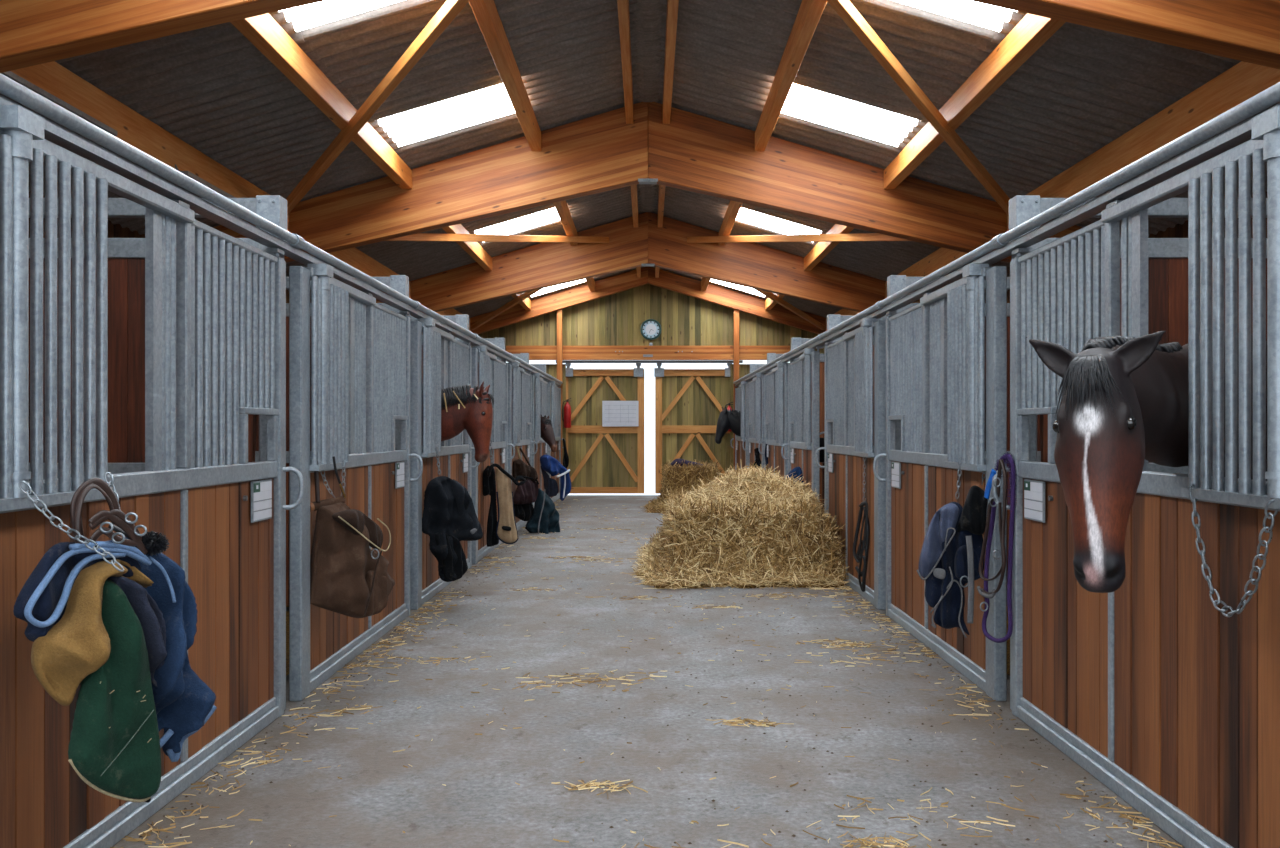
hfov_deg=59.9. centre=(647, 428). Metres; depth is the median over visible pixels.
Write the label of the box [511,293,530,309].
purlin
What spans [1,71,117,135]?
tube light
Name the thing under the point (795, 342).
wall
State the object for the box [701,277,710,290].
purlin
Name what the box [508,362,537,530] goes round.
stall
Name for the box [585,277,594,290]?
purlin
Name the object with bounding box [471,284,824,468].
wall
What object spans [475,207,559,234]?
window
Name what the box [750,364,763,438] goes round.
wall
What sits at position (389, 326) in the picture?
grille
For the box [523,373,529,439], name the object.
grille
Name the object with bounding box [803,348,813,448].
grille
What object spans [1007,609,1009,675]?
bedding
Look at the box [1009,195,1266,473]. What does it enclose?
wall
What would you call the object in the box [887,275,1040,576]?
wall
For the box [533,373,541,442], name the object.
grille
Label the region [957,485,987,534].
roll
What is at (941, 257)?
purlin
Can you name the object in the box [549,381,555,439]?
grille
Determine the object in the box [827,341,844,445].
grille
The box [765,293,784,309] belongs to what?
purlin
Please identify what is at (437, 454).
chain
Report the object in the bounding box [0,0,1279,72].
roof beam
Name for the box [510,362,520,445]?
grille
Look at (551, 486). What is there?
rug
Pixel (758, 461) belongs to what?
saddle cloth
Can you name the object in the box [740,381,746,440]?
grille
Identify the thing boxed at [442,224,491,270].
purlin
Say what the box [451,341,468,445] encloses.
grille
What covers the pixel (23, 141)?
grille
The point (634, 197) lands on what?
purlin
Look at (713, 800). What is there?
crumbs
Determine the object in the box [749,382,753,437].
grille
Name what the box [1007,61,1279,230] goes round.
purlin
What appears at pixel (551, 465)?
rug
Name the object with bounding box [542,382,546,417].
grille
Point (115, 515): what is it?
halter
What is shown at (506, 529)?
pad
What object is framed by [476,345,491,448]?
grille
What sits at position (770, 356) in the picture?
wall
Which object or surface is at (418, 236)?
brace
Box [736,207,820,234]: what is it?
window
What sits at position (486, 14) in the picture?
purlin
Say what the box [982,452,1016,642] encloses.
lead rope
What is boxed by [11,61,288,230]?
purlin
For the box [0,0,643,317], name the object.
ceiling
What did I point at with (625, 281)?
roof beam
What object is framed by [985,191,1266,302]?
wall
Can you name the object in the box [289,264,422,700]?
stall
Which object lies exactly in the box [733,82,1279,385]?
track rail
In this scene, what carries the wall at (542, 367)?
on the floor
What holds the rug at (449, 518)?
hanging from the chain at (437, 454)
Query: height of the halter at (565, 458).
0.617 m
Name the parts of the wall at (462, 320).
rail, post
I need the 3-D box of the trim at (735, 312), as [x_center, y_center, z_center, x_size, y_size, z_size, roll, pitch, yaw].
[1.800,-0.529,22.605,0.110,3.834,0.110,0,0,0]
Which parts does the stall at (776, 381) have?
handle, wood panel, wood panel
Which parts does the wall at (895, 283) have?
post, rail, rail, rail, plank panel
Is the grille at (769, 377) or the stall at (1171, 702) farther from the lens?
the grille at (769, 377)
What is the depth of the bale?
18.62 m
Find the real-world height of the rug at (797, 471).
0.641 m
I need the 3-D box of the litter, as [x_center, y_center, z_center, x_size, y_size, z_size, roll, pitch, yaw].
[0.000,1.380,12.196,3.593,0.010,20.062,0,0,0]
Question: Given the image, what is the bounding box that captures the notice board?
[602,401,638,426]
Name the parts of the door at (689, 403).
rail, rail, plank panel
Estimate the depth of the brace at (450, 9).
8.20 m
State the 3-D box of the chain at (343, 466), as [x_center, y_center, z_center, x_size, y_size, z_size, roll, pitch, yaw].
[-1.651,0.273,6.014,0.014,0.210,0.026,0,0,44]
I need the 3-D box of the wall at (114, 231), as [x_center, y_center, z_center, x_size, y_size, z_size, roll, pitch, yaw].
[-4.923,-0.254,9.758,0.045,3.285,26.316,0,0,0]
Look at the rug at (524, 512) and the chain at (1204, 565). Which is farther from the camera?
the rug at (524, 512)
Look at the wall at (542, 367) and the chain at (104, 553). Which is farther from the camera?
the wall at (542, 367)
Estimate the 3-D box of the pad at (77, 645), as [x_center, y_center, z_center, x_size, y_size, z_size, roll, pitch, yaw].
[-1.504,0.549,3.019,0.227,0.380,0.292,0,0,10]
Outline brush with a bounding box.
[108,524,169,555]
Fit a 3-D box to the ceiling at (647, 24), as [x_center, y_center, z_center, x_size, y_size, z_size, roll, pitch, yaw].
[0.000,-3.352,9.894,0.260,0.148,26.614,0,0,0]
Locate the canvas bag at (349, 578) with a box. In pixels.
[310,471,394,617]
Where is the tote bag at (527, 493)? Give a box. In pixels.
[513,476,538,503]
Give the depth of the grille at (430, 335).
8.76 m
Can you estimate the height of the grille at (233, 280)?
0.955 m
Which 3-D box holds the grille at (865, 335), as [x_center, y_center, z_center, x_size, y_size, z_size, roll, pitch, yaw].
[1.745,-0.327,8.975,0.100,1.090,0.650,0,0,0]
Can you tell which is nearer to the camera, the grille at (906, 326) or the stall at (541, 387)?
the grille at (906, 326)
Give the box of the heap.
[623,460,850,589]
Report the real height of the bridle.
0.721 m
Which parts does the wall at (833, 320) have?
post, rail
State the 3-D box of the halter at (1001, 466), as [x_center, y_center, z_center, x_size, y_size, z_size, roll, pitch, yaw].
[1.674,0.525,5.466,0.056,0.757,0.248,0,0,-16]
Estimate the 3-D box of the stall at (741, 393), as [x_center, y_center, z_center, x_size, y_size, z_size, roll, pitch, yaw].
[1.765,0.257,21.326,0.171,2.262,2.700,0,0,0]
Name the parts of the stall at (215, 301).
wood panel, wood panel, handle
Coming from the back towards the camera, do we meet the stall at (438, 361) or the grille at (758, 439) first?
the grille at (758, 439)
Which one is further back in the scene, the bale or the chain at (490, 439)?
the bale
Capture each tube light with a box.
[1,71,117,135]
[175,164,235,197]
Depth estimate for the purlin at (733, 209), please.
14.94 m
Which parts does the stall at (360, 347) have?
wood panel, wood panel, handle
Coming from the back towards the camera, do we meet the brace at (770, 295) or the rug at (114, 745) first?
the brace at (770, 295)
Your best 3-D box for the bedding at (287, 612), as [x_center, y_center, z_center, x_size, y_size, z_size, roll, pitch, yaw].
[-3.325,1.313,12.666,2.670,0.090,19.848,0,0,0]
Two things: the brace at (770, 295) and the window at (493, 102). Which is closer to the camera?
the window at (493, 102)
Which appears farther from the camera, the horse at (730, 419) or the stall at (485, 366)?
the horse at (730, 419)
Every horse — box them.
[441,381,493,461]
[534,412,557,451]
[715,406,740,443]
[1026,331,1266,592]
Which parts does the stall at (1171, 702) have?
handle, wood panel, wood panel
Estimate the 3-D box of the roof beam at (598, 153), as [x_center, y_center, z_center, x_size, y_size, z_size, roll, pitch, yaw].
[0.000,-0.962,11.231,9.800,4.699,0.198,0,0,0]
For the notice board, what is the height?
0.529 m
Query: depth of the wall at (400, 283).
8.40 m
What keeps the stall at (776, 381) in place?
on the floor
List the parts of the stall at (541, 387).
wood panel, wood panel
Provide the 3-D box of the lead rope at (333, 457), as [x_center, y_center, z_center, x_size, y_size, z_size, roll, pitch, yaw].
[-1.660,0.260,5.968,0.016,0.228,0.084,0,0,38]
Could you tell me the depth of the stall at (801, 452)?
12.59 m
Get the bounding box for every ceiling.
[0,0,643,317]
[634,0,661,266]
[652,0,1279,317]
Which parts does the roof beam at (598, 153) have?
apex plate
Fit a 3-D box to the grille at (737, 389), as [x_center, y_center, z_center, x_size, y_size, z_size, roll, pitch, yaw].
[1.800,-0.325,22.021,0.033,0.955,0.971,0,0,0]
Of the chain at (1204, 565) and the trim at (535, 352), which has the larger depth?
the trim at (535, 352)
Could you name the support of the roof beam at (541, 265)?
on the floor
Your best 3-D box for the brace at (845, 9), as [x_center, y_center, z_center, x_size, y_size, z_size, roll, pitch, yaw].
[1.950,-2.505,8.200,0.070,1.053,6.087,0,0,33]
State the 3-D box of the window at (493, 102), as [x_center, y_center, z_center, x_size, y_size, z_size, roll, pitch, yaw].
[-1.765,-2.832,9.950,1.270,0.434,0.900,0,0,0]
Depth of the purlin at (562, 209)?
14.94 m
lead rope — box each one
[332,456,345,497]
[765,444,767,469]
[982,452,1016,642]
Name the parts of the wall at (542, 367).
plank panel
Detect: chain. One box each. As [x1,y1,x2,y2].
[19,481,123,571]
[104,472,120,509]
[321,470,334,497]
[341,460,345,495]
[434,439,440,474]
[489,439,492,464]
[863,457,865,500]
[955,457,961,498]
[1189,484,1278,616]
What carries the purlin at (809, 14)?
attached to the roof beam at (32, 32)
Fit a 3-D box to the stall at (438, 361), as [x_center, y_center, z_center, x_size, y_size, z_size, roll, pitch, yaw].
[-1.765,0.257,9.870,0.171,2.262,2.700,0,0,0]
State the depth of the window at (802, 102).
9.96 m
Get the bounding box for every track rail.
[0,73,562,385]
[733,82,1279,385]
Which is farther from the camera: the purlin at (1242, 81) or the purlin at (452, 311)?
the purlin at (452, 311)
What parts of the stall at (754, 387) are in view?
wood panel, wood panel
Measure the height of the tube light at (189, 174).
0.177 m
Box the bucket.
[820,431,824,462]
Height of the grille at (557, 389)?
0.955 m
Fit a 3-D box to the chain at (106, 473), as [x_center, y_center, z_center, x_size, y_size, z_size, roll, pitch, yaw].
[-1.503,0.180,3.115,0.047,0.120,0.024,0,0,18]
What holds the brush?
on the rug at (184, 703)
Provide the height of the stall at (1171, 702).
2.262 m
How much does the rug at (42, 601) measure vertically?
0.260 m
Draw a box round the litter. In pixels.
[110,499,1181,847]
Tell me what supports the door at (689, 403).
hanging from the door track
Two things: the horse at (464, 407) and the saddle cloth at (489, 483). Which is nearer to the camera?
the horse at (464, 407)
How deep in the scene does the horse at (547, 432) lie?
17.96 m
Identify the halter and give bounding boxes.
[70,478,147,554]
[487,463,525,485]
[561,438,568,467]
[977,459,1006,611]
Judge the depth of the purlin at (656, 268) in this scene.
21.71 m
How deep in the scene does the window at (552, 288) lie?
22.00 m
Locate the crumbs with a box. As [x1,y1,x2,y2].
[138,531,1167,847]
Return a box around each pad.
[31,559,153,705]
[495,468,517,543]
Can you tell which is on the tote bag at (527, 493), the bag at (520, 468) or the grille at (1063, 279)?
the bag at (520, 468)
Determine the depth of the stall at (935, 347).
6.63 m
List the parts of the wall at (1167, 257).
post, rail, rail, plank panel, rail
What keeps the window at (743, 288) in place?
attached to the ceiling at (1084, 88)
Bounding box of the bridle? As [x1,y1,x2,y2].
[852,501,869,591]
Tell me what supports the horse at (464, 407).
on the bedding at (287, 612)
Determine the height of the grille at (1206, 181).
1.090 m
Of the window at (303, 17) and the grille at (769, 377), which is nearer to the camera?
the window at (303, 17)
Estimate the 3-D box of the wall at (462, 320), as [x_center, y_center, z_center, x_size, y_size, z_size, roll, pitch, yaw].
[-3.355,0.113,11.300,3.050,2.550,0.128,0,0,0]
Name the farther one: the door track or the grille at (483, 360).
the door track
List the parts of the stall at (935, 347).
handle, wood panel, wood panel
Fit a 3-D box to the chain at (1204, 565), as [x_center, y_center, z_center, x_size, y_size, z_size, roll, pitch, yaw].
[1.715,0.364,3.269,0.033,0.383,0.462,0,0,0]
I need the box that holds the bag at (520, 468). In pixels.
[513,459,537,480]
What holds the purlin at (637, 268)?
attached to the roof beam at (625, 281)
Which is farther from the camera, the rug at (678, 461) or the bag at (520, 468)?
the rug at (678, 461)
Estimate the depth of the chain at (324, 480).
5.92 m
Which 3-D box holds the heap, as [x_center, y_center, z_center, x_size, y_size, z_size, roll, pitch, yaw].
[0.814,0.847,11.170,2.156,1.082,3.308,0,0,0]
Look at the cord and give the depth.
14.84 m
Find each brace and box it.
[286,0,469,215]
[385,233,608,242]
[470,288,542,329]
[687,233,910,242]
[753,288,825,329]
[826,0,1009,215]
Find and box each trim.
[506,346,789,359]
[557,309,562,464]
[733,309,738,468]
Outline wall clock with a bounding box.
[640,319,661,339]
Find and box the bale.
[641,458,722,512]
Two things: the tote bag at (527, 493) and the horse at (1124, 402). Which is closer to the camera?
the horse at (1124, 402)
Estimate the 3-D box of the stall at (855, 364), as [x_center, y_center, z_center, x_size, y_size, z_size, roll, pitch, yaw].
[1.765,0.257,9.870,0.171,2.262,2.700,0,0,0]
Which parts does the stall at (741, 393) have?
wood panel, frame, wood panel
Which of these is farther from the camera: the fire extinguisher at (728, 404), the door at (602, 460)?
the door at (602, 460)
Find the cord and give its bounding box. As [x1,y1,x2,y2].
[520,448,530,465]
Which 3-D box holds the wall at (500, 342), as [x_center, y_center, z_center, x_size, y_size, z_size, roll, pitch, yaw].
[-3.355,0.113,14.164,3.050,2.550,0.128,0,0,0]
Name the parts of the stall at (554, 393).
wood panel, wood panel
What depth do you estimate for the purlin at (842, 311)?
20.23 m
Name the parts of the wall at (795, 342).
rail, rail, plank panel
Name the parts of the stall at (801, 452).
handle, wood panel, wood panel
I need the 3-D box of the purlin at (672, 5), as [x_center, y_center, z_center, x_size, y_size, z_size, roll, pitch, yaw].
[0.183,-3.155,8.370,0.075,0.190,5.548,0,0,0]
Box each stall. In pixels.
[0,105,303,847]
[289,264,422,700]
[410,318,479,609]
[471,345,514,563]
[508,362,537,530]
[531,373,550,507]
[547,381,562,501]
[730,381,748,470]
[742,373,764,470]
[758,362,787,479]
[781,346,823,500]
[815,318,885,609]
[873,264,1006,700]
[992,105,1279,847]
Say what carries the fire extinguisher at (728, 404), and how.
attached to the wall at (617, 319)
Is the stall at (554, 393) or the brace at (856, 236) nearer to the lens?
the brace at (856, 236)
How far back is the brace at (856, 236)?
14.37 m
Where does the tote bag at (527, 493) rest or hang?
hanging from the stall at (519, 381)
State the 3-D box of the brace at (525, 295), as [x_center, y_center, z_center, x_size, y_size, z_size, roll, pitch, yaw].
[-1.975,-2.497,19.736,0.070,1.009,6.184,0,0,-31]
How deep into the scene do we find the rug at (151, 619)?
3.07 m
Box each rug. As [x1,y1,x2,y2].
[13,541,151,641]
[68,579,161,802]
[107,537,216,761]
[109,576,166,686]
[422,476,482,581]
[514,503,533,520]
[525,488,559,533]
[540,455,570,500]
[541,466,558,496]
[670,458,701,466]
[785,466,803,484]
[916,502,984,637]
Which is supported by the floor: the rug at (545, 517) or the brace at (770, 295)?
the rug at (545, 517)
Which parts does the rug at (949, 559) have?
washed panel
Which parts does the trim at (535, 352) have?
stop plate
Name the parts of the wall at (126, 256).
rail, plank panel, rail, rail, post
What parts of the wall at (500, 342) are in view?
rail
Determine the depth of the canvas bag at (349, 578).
5.92 m
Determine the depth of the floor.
4.95 m
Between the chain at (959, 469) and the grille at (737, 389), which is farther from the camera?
the grille at (737, 389)
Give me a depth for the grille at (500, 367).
13.43 m
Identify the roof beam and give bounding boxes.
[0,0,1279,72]
[213,102,1082,261]
[376,212,919,313]
[455,267,840,336]
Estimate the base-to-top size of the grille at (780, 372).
1.090 m
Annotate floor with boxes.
[112,495,1184,847]
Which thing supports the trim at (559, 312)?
attached to the wall at (617, 319)
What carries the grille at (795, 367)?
attached to the stall at (801, 452)
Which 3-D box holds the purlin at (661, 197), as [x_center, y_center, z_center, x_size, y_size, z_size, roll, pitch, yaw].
[0.183,-3.155,14.098,0.075,0.190,5.548,0,0,0]
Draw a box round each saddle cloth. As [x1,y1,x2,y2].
[483,465,498,546]
[754,448,761,473]
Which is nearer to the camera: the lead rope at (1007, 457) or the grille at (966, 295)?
the lead rope at (1007, 457)
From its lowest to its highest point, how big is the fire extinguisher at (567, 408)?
0.606 m
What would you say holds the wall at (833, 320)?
on the floor
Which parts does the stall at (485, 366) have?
wood panel, wood panel, handle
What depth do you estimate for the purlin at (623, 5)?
9.17 m
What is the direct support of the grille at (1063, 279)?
attached to the stall at (1171, 702)
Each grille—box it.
[0,105,112,510]
[190,226,274,467]
[308,264,351,470]
[372,307,405,452]
[419,318,442,456]
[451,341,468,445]
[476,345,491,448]
[495,361,505,441]
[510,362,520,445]
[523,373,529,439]
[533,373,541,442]
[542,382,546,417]
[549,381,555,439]
[556,388,559,436]
[736,388,739,436]
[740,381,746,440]
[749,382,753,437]
[754,373,762,442]
[766,373,772,439]
[775,362,785,445]
[790,361,800,441]
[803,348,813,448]
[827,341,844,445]
[853,318,876,456]
[890,307,923,452]
[944,264,987,470]
[1021,226,1104,410]
[1181,105,1279,508]
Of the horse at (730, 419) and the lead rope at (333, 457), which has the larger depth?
the horse at (730, 419)
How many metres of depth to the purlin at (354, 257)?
14.04 m
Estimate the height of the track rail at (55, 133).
0.105 m
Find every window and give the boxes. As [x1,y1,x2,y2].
[281,0,402,31]
[378,83,514,146]
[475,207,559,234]
[531,279,585,296]
[710,279,764,296]
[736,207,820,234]
[781,83,917,146]
[893,0,1014,31]
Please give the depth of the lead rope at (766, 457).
16.64 m
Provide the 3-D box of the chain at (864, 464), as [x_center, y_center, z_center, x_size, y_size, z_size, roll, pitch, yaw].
[1.715,0.394,8.800,0.019,0.368,0.033,0,0,44]
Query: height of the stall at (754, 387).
2.262 m
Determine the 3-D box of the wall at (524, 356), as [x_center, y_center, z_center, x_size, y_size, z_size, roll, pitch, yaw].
[-3.355,0.113,17.028,3.050,2.550,0.128,0,0,0]
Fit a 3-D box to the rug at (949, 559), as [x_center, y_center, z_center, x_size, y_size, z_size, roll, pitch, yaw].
[1.604,0.742,5.885,0.336,0.707,0.237,0,0,24]
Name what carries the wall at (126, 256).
on the floor
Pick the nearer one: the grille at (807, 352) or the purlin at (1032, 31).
the purlin at (1032, 31)
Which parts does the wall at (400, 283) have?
rail, plank panel, rail, rail, post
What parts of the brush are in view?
handle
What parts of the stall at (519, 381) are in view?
wood panel, wood panel, handle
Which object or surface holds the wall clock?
attached to the wall at (617, 319)
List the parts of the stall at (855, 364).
handle, wood panel, wood panel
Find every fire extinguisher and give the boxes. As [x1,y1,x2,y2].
[562,398,570,427]
[724,402,732,430]
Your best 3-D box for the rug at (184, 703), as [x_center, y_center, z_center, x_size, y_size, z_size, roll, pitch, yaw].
[-1.435,0.648,3.267,0.300,0.674,0.294,0,0,0]
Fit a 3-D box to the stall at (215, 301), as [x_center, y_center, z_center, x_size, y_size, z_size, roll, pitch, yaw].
[-1.765,0.257,4.142,0.171,2.262,2.700,0,0,0]
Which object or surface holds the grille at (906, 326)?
attached to the stall at (935, 347)
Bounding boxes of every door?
[566,361,643,493]
[654,362,731,493]
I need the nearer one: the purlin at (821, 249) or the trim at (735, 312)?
the purlin at (821, 249)
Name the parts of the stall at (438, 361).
wood panel, wood panel, handle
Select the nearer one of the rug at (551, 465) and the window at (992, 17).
the window at (992, 17)
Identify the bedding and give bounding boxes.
[286,606,288,675]
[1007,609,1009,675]
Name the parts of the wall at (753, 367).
plank panel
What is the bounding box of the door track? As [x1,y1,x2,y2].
[556,360,742,362]
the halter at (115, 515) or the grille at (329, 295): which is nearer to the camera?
the halter at (115, 515)
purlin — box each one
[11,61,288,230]
[231,13,411,188]
[329,247,410,297]
[436,308,469,330]
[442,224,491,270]
[469,0,540,150]
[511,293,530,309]
[553,200,577,245]
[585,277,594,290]
[617,0,633,123]
[631,184,637,227]
[636,267,640,277]
[655,267,659,277]
[658,184,664,227]
[662,0,678,123]
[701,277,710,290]
[718,200,742,245]
[755,0,826,150]
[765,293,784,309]
[804,224,853,270]
[826,308,859,330]
[884,13,1064,188]
[885,247,966,297]
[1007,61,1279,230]
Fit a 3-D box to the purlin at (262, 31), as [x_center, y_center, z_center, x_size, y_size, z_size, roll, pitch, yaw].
[-2.420,-2.501,8.370,0.110,0.190,5.548,0,0,0]
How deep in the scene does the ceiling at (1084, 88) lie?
8.89 m
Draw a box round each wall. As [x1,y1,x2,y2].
[29,191,310,302]
[29,195,286,480]
[255,275,408,605]
[407,314,468,443]
[469,338,504,360]
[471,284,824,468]
[513,353,528,371]
[532,364,545,438]
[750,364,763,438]
[767,353,782,371]
[791,338,826,512]
[827,314,888,443]
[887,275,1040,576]
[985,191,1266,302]
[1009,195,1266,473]

